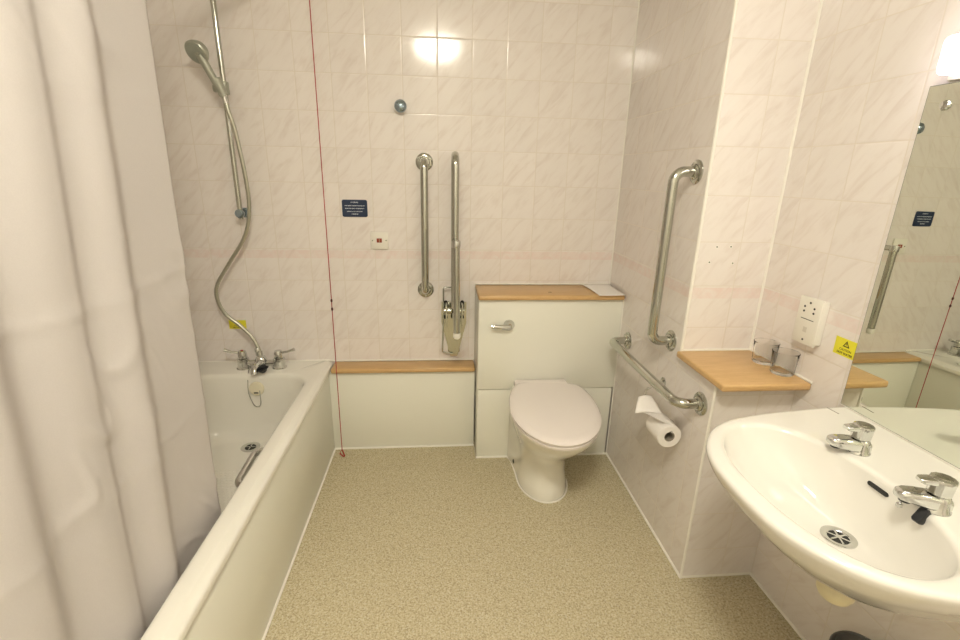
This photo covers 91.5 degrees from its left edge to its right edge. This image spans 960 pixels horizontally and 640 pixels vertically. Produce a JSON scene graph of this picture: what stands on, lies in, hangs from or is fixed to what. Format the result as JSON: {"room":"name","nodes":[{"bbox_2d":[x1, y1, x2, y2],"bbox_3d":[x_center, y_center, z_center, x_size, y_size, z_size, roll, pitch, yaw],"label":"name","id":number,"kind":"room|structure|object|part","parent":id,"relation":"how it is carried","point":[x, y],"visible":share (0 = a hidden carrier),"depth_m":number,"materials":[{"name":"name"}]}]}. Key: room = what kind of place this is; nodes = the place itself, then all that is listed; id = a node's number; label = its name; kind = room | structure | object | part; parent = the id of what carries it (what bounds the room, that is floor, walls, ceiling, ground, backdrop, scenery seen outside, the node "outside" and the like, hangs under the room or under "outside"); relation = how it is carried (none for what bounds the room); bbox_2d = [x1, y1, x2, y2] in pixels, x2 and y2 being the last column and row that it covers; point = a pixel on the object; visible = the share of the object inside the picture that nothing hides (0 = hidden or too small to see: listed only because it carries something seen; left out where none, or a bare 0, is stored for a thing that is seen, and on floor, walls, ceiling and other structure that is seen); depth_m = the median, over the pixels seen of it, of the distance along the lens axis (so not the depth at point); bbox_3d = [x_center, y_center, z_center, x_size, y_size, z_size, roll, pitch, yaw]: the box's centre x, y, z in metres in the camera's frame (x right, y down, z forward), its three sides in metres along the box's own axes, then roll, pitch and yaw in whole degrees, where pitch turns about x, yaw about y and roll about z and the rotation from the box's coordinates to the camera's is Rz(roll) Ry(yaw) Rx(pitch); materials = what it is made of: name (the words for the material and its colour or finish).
{"room":"accessible bathroom","nodes":[
{"label":"accessible bathroom","id":0,"kind":"room"},
{"bbox_2d":[146,0,638,394],"bbox_3d":[-0.384,-0.515,2.172,2.103,2.420,0.001,0,17,-5],"label":"wall","id":1,"kind":"structure","parent":0,"point":[531,96],"depth_m":2.10,"materials":[{"name":"tile"}]},
{"bbox_2d":[210,0,246,218],"bbox_3d":[-1.053,-0.908,1.921,0.064,0.972,0.131,0,17,-5],"label":"shower rail","id":2,"kind":"object","parent":1,"relation":"attached to","point":[223,86],"visible":0.9,"depth_m":1.91,"materials":[{"name":"silver metal"}]},
{"bbox_2d":[184,39,225,96],"bbox_3d":[-1.077,-0.980,1.827,0.117,0.195,0.082,0,17,-5],"label":"handset","id":3,"kind":"object","parent":2,"relation":"attached to","point":[196,50],"visible":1,"depth_m":1.80,"materials":[{"name":"silver metal"}]},
{"bbox_3d":[-1.059,-0.966,1.840,0.093,0.162,0.035,-11,21,-33],"label":"handle","id":4,"kind":"part","parent":3,"relation":"part of","materials":[{"name":"silver metal"}]},
{"bbox_2d":[228,320,246,328],"bbox_3d":[-1.176,0.022,2.271,0.080,0.044,0.001,0,17,-5],"label":"warning sticker","id":5,"kind":"object","parent":1,"relation":"attached to","point":[232,325],"visible":0.54,"depth_m":2.27,"materials":[{"name":"yellow plastic"}]},
{"bbox_2d":[342,200,367,216],"bbox_3d":[-0.576,-0.514,2.153,0.114,0.077,0.003,0,17,-5],"label":"wall sign","id":6,"kind":"object","parent":1,"relation":"attached to","point":[350,208],"visible":1,"depth_m":2.15,"materials":[{"name":"blue plastic"}]},
{"bbox_2d":[370,232,388,248],"bbox_3d":[-0.473,-0.374,2.200,0.082,0.082,0.014,0,17,-5],"label":"switch plate","id":7,"kind":"object","parent":1,"relation":"attached to","point":[379,240],"visible":1,"depth_m":2.20,"materials":[{"name":"white plastic"}]},
{"bbox_2d":[394,99,406,112],"bbox_3d":[-0.343,-0.924,2.021,0.054,0.054,0.050,0,17,-5],"label":"robe hook","id":8,"kind":"object","parent":1,"relation":"attached to","point":[400,105],"visible":1,"depth_m":2.00,"materials":[{"name":"silver metal"}]},
{"bbox_2d":[416,153,433,296],"bbox_3d":[-0.256,-0.422,2.171,0.080,0.670,0.077,0,17,-5],"label":"grab rail","id":9,"kind":"object","parent":1,"relation":"attached to","point":[424,161],"visible":1,"depth_m":2.13,"materials":[{"name":"silver metal"}]},
{"bbox_2d":[441,151,465,355],"bbox_3d":[-0.113,-0.244,2.119,0.124,0.986,0.304,0,17,-5],"label":"support rail","id":10,"kind":"object","parent":1,"relation":"attached to","point":[453,312],"visible":1,"depth_m":2.05,"materials":[{"name":"silver metal"}]},
{"bbox_3d":[-0.132,0.044,2.362,0.124,0.290,0.011,0,17,-5],"label":"wall plate","id":11,"kind":"part","parent":10,"relation":"part of","materials":[{"name":"silver metal"}]},
{"bbox_3d":[-0.101,-0.134,2.014,0.034,0.398,0.034,0,17,-5],"label":"support leg","id":12,"kind":"part","parent":10,"relation":"part of","materials":[{"name":"silver metal"}]},
{"bbox_2d":[334,283,607,361],"bbox_3d":[-0.046,0.012,2.364,1.383,0.408,0.009,0,17,-5],"label":"trim","id":13,"kind":"structure","parent":1,"relation":"attached to","point":[475,283],"depth_m":2.35,"materials":[{"name":"white plastic"}]},
{"bbox_3d":[-0.707,-0.899,0.473,0.025,0.025,2.940,0,17,-5],"label":"rail","id":14,"kind":"object","parent":1,"relation":"attached to","visible":0},
{"bbox_2d":[0,0,220,639],"bbox_3d":[-0.708,-0.051,0.655,0.044,1.698,1.168,0,17,-5],"label":"shower curtain","id":15,"kind":"object","parent":14,"relation":"hanging from","point":[108,481],"visible":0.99,"depth_m":0.87,"materials":[{"name":"white fabric"}]},
{"bbox_2d":[265,441,801,639],"bbox_3d":[-0.117,1.126,1.158,2.645,0.100,3.150,0,17,-5],"label":"floor","id":16,"kind":"structure","parent":0,"point":[416,543],"depth_m":1.71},
{"bbox_2d":[140,361,334,639],"bbox_3d":[-1.026,0.678,1.587,0.706,0.456,1.713,0,17,-5],"label":"bathtub","id":17,"kind":"object","parent":16,"relation":"on","point":[271,460],"visible":0.48,"depth_m":1.63,"materials":[{"name":"white ceramic"}]},
{"bbox_3d":[-0.777,0.503,1.594,0.066,0.032,0.241,0,17,-5],"label":"grip handle","id":18,"kind":"part","parent":17,"relation":"part of","materials":[{"name":"silver metal"}]},
{"bbox_2d":[223,347,294,374],"bbox_3d":[-1.047,0.194,2.202,0.328,0.104,0.152,0,17,-5],"label":"mixer tap","id":19,"kind":"object","parent":17,"relation":"on","point":[243,361],"visible":0.91,"depth_m":2.23,"materials":[{"name":"silver metal"}]},
{"bbox_3d":[-1.177,0.148,2.220,0.072,0.032,0.017,-2,18,-12],"label":"lever","id":20,"kind":"part","parent":19,"relation":"part of","materials":[{"name":"silver metal"}]},
{"bbox_2d":[214,96,262,355],"bbox_3d":[-1.105,-0.370,2.074,0.213,1.134,0.047,2,17,4],"label":"shower hose","id":21,"kind":"object","parent":19,"relation":"attached to","point":[224,99],"visible":1,"depth_m":2.07,"materials":[{"name":"metal"}]},
{"bbox_3d":[-1.043,0.219,2.194,0.036,0.049,0.123,0,17,-5],"label":"spout","id":22,"kind":"part","parent":19,"relation":"part of","materials":[{"name":"silver metal"}]},
{"bbox_2d":[247,364,268,406],"bbox_3d":[-1.034,0.300,2.206,0.111,0.205,0.085,0,17,-5],"label":"plug","id":23,"kind":"object","parent":19,"relation":"hanging from","point":[262,368],"visible":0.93,"depth_m":2.17,"materials":[{"name":"black rubber"}]},
{"bbox_3d":[-1.073,0.313,2.197,0.043,0.184,0.100,-14,23,-40],"label":"bead chain","id":24,"kind":"part","parent":23,"relation":"part of","materials":[{"name":"silver metal"}]},
{"bbox_3d":[-0.922,0.147,2.241,0.072,0.032,0.017,2,17,2],"label":"lever","id":25,"kind":"part","parent":19,"relation":"part of","materials":[{"name":"silver metal"}]},
{"bbox_2d":[199,359,333,361],"bbox_3d":[-1.093,0.206,2.334,0.710,0.012,0.012,0,17,-5],"label":"trim","id":26,"kind":"structure","parent":17,"relation":"attached to","point":[328,360],"depth_m":2.35,"materials":[{"name":"white plastic"}]},
{"bbox_2d":[262,448,335,639],"bbox_3d":[-0.682,0.909,1.641,0.011,0.011,1.630,0,17,-5],"label":"trim","id":27,"kind":"structure","parent":16,"relation":"on","point":[310,514],"depth_m":1.74,"materials":[{"name":"white plastic"}]},
{"bbox_2d":[329,360,474,447],"bbox_3d":[-0.399,0.438,2.411,0.736,0.450,0.105,0,17,-5],"label":"ledge","id":28,"kind":"object","parent":16,"relation":"on","point":[382,403],"visible":0.85,"depth_m":2.38,"materials":[{"name":"beige laminate"}]},
{"bbox_2d":[336,444,605,457],"bbox_3d":[-0.048,0.680,2.422,1.398,0.011,0.126,0,17,-5],"label":"trim","id":29,"kind":"structure","parent":16,"relation":"on","point":[455,444],"depth_m":2.43,"materials":[{"name":"white plastic"}]},
{"bbox_2d":[474,285,624,455],"bbox_3d":[0.316,0.264,2.346,0.680,0.849,0.242,0,17,-5],"label":"housing","id":30,"kind":"object","parent":16,"relation":"on","point":[523,332],"visible":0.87,"depth_m":2.23,"materials":[{"name":"beige laminate"}]},
{"bbox_3d":[0.097,0.033,2.142,0.091,0.024,0.028,0,17,-5],"label":"lever arm","id":31,"kind":"part","parent":30,"relation":"part of","materials":[{"name":"silver metal"}]},
{"bbox_3d":[0.136,0.028,2.158,0.052,0.052,0.036,0,17,-5],"label":"flush lever","id":32,"kind":"part","parent":30,"relation":"part of","materials":[{"name":"silver metal"}]},
{"bbox_3d":[0.309,0.486,2.438,0.666,0.370,0.196,0,17,-5],"label":"panel","id":33,"kind":"part","parent":30,"relation":"part of","materials":[{"name":"beige laminate"}]},
{"bbox_3d":[0.320,0.091,2.315,0.676,0.450,0.196,0,17,-5],"label":"panel","id":34,"kind":"part","parent":30,"relation":"part of","materials":[{"name":"beige laminate"}]},
{"bbox_2d":[582,284,624,295],"bbox_3d":[0.589,-0.146,2.240,0.138,0.005,0.228,0,17,-5],"label":"paper towel","id":35,"kind":"object","parent":30,"relation":"on","point":[600,289],"visible":1,"depth_m":2.23,"materials":[{"name":"white paper"}]},
{"bbox_2d":[507,379,601,503],"bbox_3d":[0.315,0.576,2.059,0.388,0.436,0.577,0,17,-5],"label":"toilet","id":36,"kind":"object","parent":16,"relation":"on","point":[552,421],"visible":1,"depth_m":2.01,"materials":[{"name":"white glazed ceramic"},{"name":"white plastic"}]},
{"bbox_3d":[0.321,0.400,1.986,0.382,0.015,0.536,0,17,-5],"label":"seat","id":37,"kind":"part","parent":36,"relation":"part of","materials":[{"name":"white plastic"}]},
{"bbox_3d":[0.321,0.384,1.977,0.388,0.020,0.536,0,17,-5],"label":"lid","id":38,"kind":"part","parent":36,"relation":"part of","materials":[{"name":"white plastic"}]},
{"bbox_2d":[829,630,870,639],"bbox_3d":[0.941,0.946,1.190,0.134,0.265,0.134,0,17,-5],"label":"waste bin","id":39,"kind":"object","parent":16,"relation":"on","point":[844,634],"visible":1,"depth_m":1.20,"materials":[{"name":"grey plastic"}]},
{"bbox_2d":[604,0,819,528],"bbox_3d":[0.825,-0.409,1.912,0.260,2.420,0.757,0,17,-5],"label":"wall","id":40,"kind":"structure","parent":0,"point":[681,46],"depth_m":1.62,"materials":[{"name":"tile"}]},
{"bbox_2d":[606,300,623,451],"bbox_3d":[0.665,0.295,2.306,0.008,0.835,0.008,0,17,-5],"label":"trim","id":41,"kind":"structure","parent":40,"relation":"attached to","point":[623,300],"depth_m":2.31,"materials":[{"name":"white plastic"}]},
{"bbox_2d":[609,0,639,283],"bbox_3d":[0.672,-0.926,2.134,0.008,1.570,0.008,0,17,-5],"label":"trim","id":42,"kind":"structure","parent":40,"relation":"attached to","point":[639,0],"depth_m":2.16,"materials":[{"name":"white plastic"}]},
{"bbox_2d":[644,377,671,432],"bbox_3d":[0.682,0.306,1.722,0.063,0.120,0.243,0,17,-5],"label":"toilet roll holder","id":43,"kind":"object","parent":40,"relation":"attached to","point":[663,380],"visible":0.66,"depth_m":1.79,"materials":[{"name":"silver metal"}]},
{"bbox_2d":[635,395,680,446],"bbox_3d":[0.630,0.363,1.691,0.139,0.137,0.141,0,17,-5],"label":"toilet roll","id":44,"kind":"object","parent":43,"relation":"on","point":[658,424],"visible":1,"depth_m":1.66,"materials":[{"name":"white paper"}]},
{"bbox_2d":[609,332,707,415],"bbox_3d":[0.654,0.185,1.837,0.099,0.082,0.703,0,17,-5],"label":"grab rail","id":45,"kind":"object","parent":40,"relation":"attached to","point":[699,402],"visible":1,"depth_m":1.66,"materials":[{"name":"silver metal"}]},
{"bbox_2d":[647,160,703,350],"bbox_3d":[0.670,-0.208,1.645,0.095,0.676,0.080,0,17,-5],"label":"grab rail","id":46,"kind":"object","parent":40,"relation":"attached to","point":[694,172],"visible":1,"depth_m":1.62,"materials":[{"name":"silver metal"}]},
{"bbox_2d":[606,452,805,639],"bbox_3d":[0.944,1.015,1.410,0.273,0.013,2.218,-4,18,-16],"label":"trim","id":47,"kind":"structure","parent":40,"relation":"attached to","point":[607,455],"depth_m":1.70,"materials":[{"name":"white plastic"}]},
{"bbox_2d":[680,0,738,350],"bbox_3d":[0.734,-0.669,1.426,0.011,1.637,0.011,0,17,-5],"label":"trim","id":48,"kind":"structure","parent":40,"relation":"attached to","point":[736,2],"depth_m":1.48,"materials":[{"name":"white plastic"}]},
{"bbox_2d":[749,0,822,348],"bbox_3d":[0.992,-0.670,1.447,0.011,1.637,0.011,0,17,-5],"label":"trim","id":49,"kind":"structure","parent":40,"relation":"attached to","point":[821,1],"depth_m":1.50,"materials":[{"name":"white plastic"}]},
{"bbox_2d":[653,359,794,575],"bbox_3d":[0.852,0.529,1.690,0.266,0.763,0.230,0,17,-5],"label":"wall","id":50,"kind":"structure","parent":0,"point":[722,539],"depth_m":1.64,"materials":[{"name":"tile"}]},
{"bbox_2d":[679,386,716,578],"bbox_3d":[0.729,0.564,1.569,0.008,0.763,0.008,7,18,17],"label":"trim","id":51,"kind":"structure","parent":50,"relation":"attached to","point":[715,387],"depth_m":1.56,"materials":[{"name":"white plastic"}]},
{"bbox_2d":[677,350,810,391],"bbox_3d":[0.852,0.162,1.543,0.282,0.022,0.289,0,17,-5],"label":"wooden shelf","id":52,"kind":"object","parent":50,"relation":"on","point":[729,371],"visible":0.97,"depth_m":1.49,"materials":[{"name":"brown wood"}]},
{"bbox_2d":[752,338,779,365],"bbox_3d":[0.953,0.107,1.566,0.077,0.073,0.077,0,17,-5],"label":"glass tumbler","id":53,"kind":"object","parent":52,"relation":"on","point":[762,347],"visible":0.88,"depth_m":1.55,"materials":[{"name":"clear glass"}]},
{"bbox_2d":[770,347,800,376],"bbox_3d":[0.961,0.134,1.479,0.077,0.073,0.077,0,17,-5],"label":"glass tumbler","id":54,"kind":"object","parent":52,"relation":"on","point":[784,361],"visible":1,"depth_m":1.46,"materials":[{"name":"clear glass"}]},
{"bbox_2d":[683,348,812,383],"bbox_3d":[0.866,0.148,1.543,0.265,0.008,0.287,0,17,-5],"label":"trim","id":55,"kind":"structure","parent":50,"relation":"attached to","point":[736,349],"depth_m":1.67,"materials":[{"name":"white plastic"}]},
{"bbox_2d":[751,0,959,639],"bbox_3d":[1.106,0.030,0.523,0.001,2.420,2.195,-1,17,-6],"label":"wall","id":56,"kind":"structure","parent":0,"point":[874,63],"depth_m":1.30,"materials":[{"name":"tile"}]},
{"bbox_2d":[792,295,830,347],"bbox_3d":[0.992,0.003,1.401,0.032,0.142,0.084,0,17,-5],"label":"socket","id":57,"kind":"object","parent":56,"relation":"attached to","point":[812,314],"visible":1,"depth_m":1.39,"materials":[{"name":"white plastic"}]},
{"bbox_2d":[706,407,959,622],"bbox_3d":[0.789,0.449,1.012,0.550,0.236,0.650,0,17,-5],"label":"basin","id":58,"kind":"object","parent":56,"relation":"attached to","point":[833,513],"visible":0.98,"depth_m":1.01,"materials":[{"name":"white ceramic"}]},
{"bbox_2d":[816,580,854,606],"bbox_3d":[0.904,0.575,1.042,0.299,0.095,0.072,0,17,-5],"label":"trap","id":59,"kind":"object","parent":58,"relation":"attached to","point":[832,596],"visible":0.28,"depth_m":1.01,"materials":[{"name":"beige plastic"}]},
{"bbox_2d":[826,421,875,456],"bbox_3d":[0.854,0.270,1.076,0.099,0.071,0.052,0,17,-5],"label":"tap","id":60,"kind":"object","parent":58,"relation":"on","point":[858,443],"visible":1,"depth_m":1.06,"materials":[{"name":"silver metal"}]},
{"bbox_2d":[895,501,930,524],"bbox_3d":[0.846,0.363,0.909,0.032,0.048,0.052,0,17,-5],"label":"plug","id":61,"kind":"object","parent":58,"relation":"on","point":[921,514],"visible":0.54,"depth_m":0.89,"materials":[{"name":"black rubber"}]},
{"bbox_3d":[0.847,0.358,0.915,0.014,0.042,0.045,-12,22,-36],"label":"ball chain","id":62,"kind":"part","parent":61,"relation":"part of","materials":[{"name":"silver metal"}]},
{"bbox_2d":[893,472,958,516],"bbox_3d":[0.851,0.328,0.890,0.099,0.071,0.055,0,17,-5],"label":"tap","id":63,"kind":"object","parent":58,"relation":"on","point":[939,491],"visible":1,"depth_m":0.88,"materials":[{"name":"silver metal"}]},
{"bbox_2d":[833,335,857,359],"bbox_3d":[1.019,0.079,1.303,0.001,0.050,0.074,-1,17,-6],"label":"warning sticker","id":64,"kind":"object","parent":56,"relation":"attached to","point":[844,347],"visible":1,"depth_m":1.30,"materials":[{"name":"yellow plastic"}]},
{"bbox_2d":[840,81,959,470],"bbox_3d":[1.061,-0.045,0.862,0.012,0.810,0.700,-1,17,-6],"label":"wall mirror","id":65,"kind":"object","parent":56,"relation":"attached to","point":[904,375],"visible":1,"depth_m":1.09,"materials":[{"name":"silver glass"}]},
{"bbox_2d":[936,33,959,80],"bbox_3d":[1.033,-0.509,0.826,0.062,0.088,0.404,-1,17,-6],"label":"light","id":66,"kind":"object","parent":56,"relation":"attached to","point":[949,61],"visible":1,"depth_m":0.98,"materials":[{"name":"white plastic"}]},
{"bbox_3d":[1.058,-0.509,0.829,0.011,0.088,0.404,-1,17,-6],"label":"plate","id":67,"kind":"part","parent":66,"relation":"part of","materials":[{"name":"white plastic"}]},
{"bbox_3d":[-0.066,-1.280,0.409,2.645,0.100,3.150,0,17,-5],"label":"ceiling","id":68,"kind":"structure","parent":0,"visible":0},
{"bbox_2d":[309,0,344,456],"bbox_3d":[-0.649,-0.466,1.964,0.046,2.399,0.044,0,17,-5],"label":"pull cord","id":69,"kind":"object","parent":68,"relation":"hanging from","point":[331,300],"visible":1,"depth_m":1.98,"materials":[{"name":"red fabric"}]}
]}

